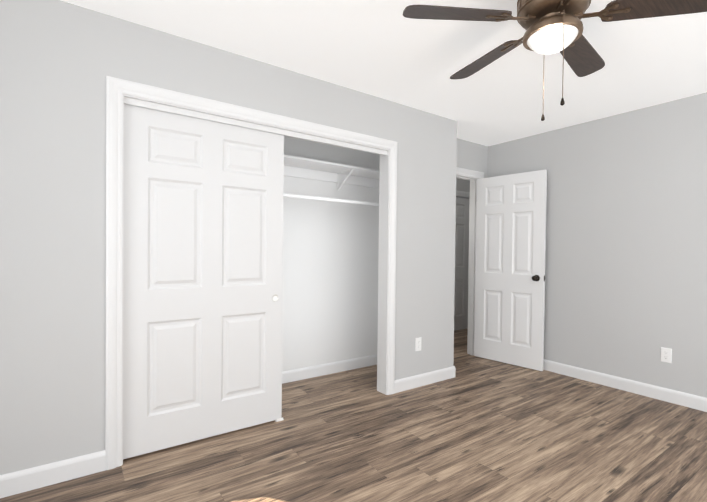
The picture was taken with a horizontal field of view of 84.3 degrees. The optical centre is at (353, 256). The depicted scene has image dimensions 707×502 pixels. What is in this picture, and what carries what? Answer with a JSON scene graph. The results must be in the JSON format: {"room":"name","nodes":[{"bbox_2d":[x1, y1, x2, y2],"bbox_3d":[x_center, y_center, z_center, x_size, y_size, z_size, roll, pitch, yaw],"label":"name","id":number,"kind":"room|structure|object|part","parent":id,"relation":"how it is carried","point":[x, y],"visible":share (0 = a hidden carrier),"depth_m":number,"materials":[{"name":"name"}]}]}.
{"room":"empty bedroom","nodes":[
{"label":"empty bedroom","id":0,"kind":"room"},
{"bbox_2d":[0,0,456,474],"bbox_3d":[-0.774,-0.071,2.563,4.190,2.440,0.120,0,1,-35],"label":"wall","id":1,"kind":"structure","parent":0,"point":[60,60],"depth_m":2.04,"materials":[{"name":"grey paint"}]},
{"bbox_2d":[0,450,105,497],"bbox_3d":[-1.885,1.096,1.719,1.343,0.105,0.014,0,1,-35],"label":"baseboard","id":2,"kind":"structure","parent":1,"relation":"attached to","point":[22,481],"depth_m":1.97,"materials":[{"name":"white paint"}]},
{"bbox_2d":[123,104,283,458],"bbox_3d":[-0.898,0.142,2.470,0.965,1.990,0.038,0,1,-35],"label":"sliding door","id":3,"kind":"structure","parent":1,"relation":"in","point":[203,280],"depth_m":2.42,"materials":[{"name":"white paint"}]},
{"bbox_2d":[105,76,397,469],"bbox_3d":[-0.526,0.127,2.744,1.925,2.045,0.122,0,1,-35],"label":"door frame","id":4,"kind":"structure","parent":1,"relation":"attached to","point":[383,153],"depth_m":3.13,"materials":[{"name":"white paint"}]},
{"bbox_2d":[415,337,421,350],"bbox_3d":[0.576,0.775,3.462,0.072,0.118,0.007,0,1,-35],"label":"outlet","id":5,"kind":"object","parent":1,"relation":"attached to","point":[417,344],"visible":1,"depth_m":3.46,"materials":[{"name":"white plastic"}]},
{"bbox_2d":[394,366,455,392],"bbox_3d":[0.657,1.100,3.521,0.772,0.105,0.014,0,1,-35],"label":"baseboard","id":6,"kind":"structure","parent":1,"relation":"attached to","point":[407,383],"depth_m":3.49,"materials":[{"name":"white paint"}]},
{"bbox_2d":[282,136,379,371],"bbox_3d":[-0.864,-0.084,3.407,3.360,2.440,0.120,0,1,-35],"label":"wall","id":7,"kind":"structure","parent":0,"point":[330,282],"depth_m":3.78,"materials":[{"name":"white paint"}]},
{"bbox_2d":[282,354,376,383],"bbox_3d":[-0.708,1.090,3.090,3.010,0.105,0.620,0,1,-35],"label":"baseboard","id":8,"kind":"structure","parent":7,"relation":"attached to","point":[320,370],"depth_m":3.78,"materials":[{"name":"white paint"}]},
{"bbox_2d":[283,155,379,205],"bbox_3d":[-0.772,-0.651,3.183,3.008,0.354,0.329,0,1,-35],"label":"closet shelf","id":9,"kind":"object","parent":7,"relation":"attached to","point":[305,168],"visible":0.06,"depth_m":3.61,"materials":[{"name":"white paint"}]},
{"bbox_3d":[-0.696,-0.502,3.076,3.004,0.060,0.060,0,1,-35],"label":"rod","id":10,"kind":"part","parent":9,"relation":"part of","materials":[{"name":"white paint"}]},
{"bbox_2d":[0,329,706,501],"bbox_3d":[1.099,1.220,2.608,7.540,0.100,5.120,0,1,-35],"label":"floor","id":11,"kind":"structure","parent":0,"point":[477,429],"depth_m":2.35,"materials":[{"name":"brown wood"}]},
{"bbox_2d":[61,0,706,145],"bbox_3d":[1.127,-1.320,2.572,7.540,0.100,5.120,0,1,-35],"label":"ceiling","id":12,"kind":"structure","parent":0,"point":[386,50],"depth_m":2.45,"materials":[{"name":"white paint"}]},
{"bbox_2d":[403,0,706,120],"bbox_3d":[0.903,-0.947,1.836,1.298,0.630,1.212,0,1,-35],"label":"ceiling fan","id":13,"kind":"object","parent":12,"relation":"hanging from","point":[552,26],"visible":1,"depth_m":1.71,"materials":[{"name":"brown wood"}]},
{"bbox_3d":[0.890,-0.952,1.754,0.206,0.060,0.206,0,1,-35],"label":"lamp shade","id":14,"kind":"part","parent":13,"relation":"part of","materials":[{"name":"white glass"}]},
{"bbox_3d":[0.892,-1.120,1.752,0.297,0.282,0.297,0,1,-35],"label":"motor","id":15,"kind":"part","parent":13,"relation":"part of","materials":[{"name":"brown metal"}]},
{"bbox_2d":[456,178,469,191],"bbox_3d":[1.502,-1.120,5.907,0.746,0.385,0.120,0,1,-35],"label":"wall","id":16,"kind":"structure","parent":0,"point":[462,185],"depth_m":5.95,"materials":[{"name":"grey paint"}]},
{"bbox_2d":[454,197,469,330],"bbox_3d":[1.520,0.108,5.880,0.710,2.025,0.102,0,1,-35],"label":"hall door","id":17,"kind":"structure","parent":16,"relation":"in","point":[461,267],"depth_m":6.00,"materials":[{"name":"white paint"}]},
{"bbox_2d":[456,190,469,196],"bbox_3d":[1.529,0.068,5.868,0.880,2.122,0.018,0,1,-35],"label":"door frame","id":18,"kind":"structure","parent":16,"relation":"attached to","point":[463,193],"depth_m":5.93,"materials":[{"name":"white paint"}]},
{"bbox_2d":[456,138,487,177],"bbox_3d":[2.060,-0.073,5.020,3.185,2.440,0.120,0,1,-35],"label":"wall","id":19,"kind":"structure","parent":0,"point":[468,154],"depth_m":4.42,"materials":[{"name":"grey paint"}]},
{"bbox_2d":[456,167,483,354],"bbox_3d":[1.086,0.085,4.323,0.924,2.122,0.138,0,1,-35],"label":"door frame","id":20,"kind":"structure","parent":19,"relation":"attached to","point":[472,262],"depth_m":4.54,"materials":[{"name":"white paint"}]},
{"bbox_2d":[474,169,546,370],"bbox_3d":[1.665,0.133,4.209,0.169,2.025,0.769,0,1,-42],"label":"bedroom door","id":21,"kind":"structure","parent":20,"relation":"attached to","point":[510,264],"depth_m":4.16,"materials":[{"name":"white paint"}]},
{"bbox_2d":[488,92,706,397],"bbox_3d":[2.714,-0.038,3.072,0.120,2.440,3.815,0,1,-35],"label":"wall","id":22,"kind":"structure","parent":0,"point":[626,256],"depth_m":3.41,"materials":[{"name":"grey paint"}]},
{"bbox_2d":[543,359,706,411],"bbox_3d":[2.637,1.129,3.062,0.015,0.105,3.785,0,1,-35],"label":"baseboard","id":23,"kind":"structure","parent":22,"relation":"attached to","point":[656,392],"depth_m":3.38,"materials":[{"name":"white paint"}]},
{"bbox_2d":[660,347,671,362],"bbox_3d":[2.551,0.803,3.191,0.007,0.118,0.072,0,1,-35],"label":"electrical outlet","id":24,"kind":"object","parent":22,"relation":"attached to","point":[666,354],"visible":1,"depth_m":3.19,"materials":[{"name":"white plastic"}]}
]}

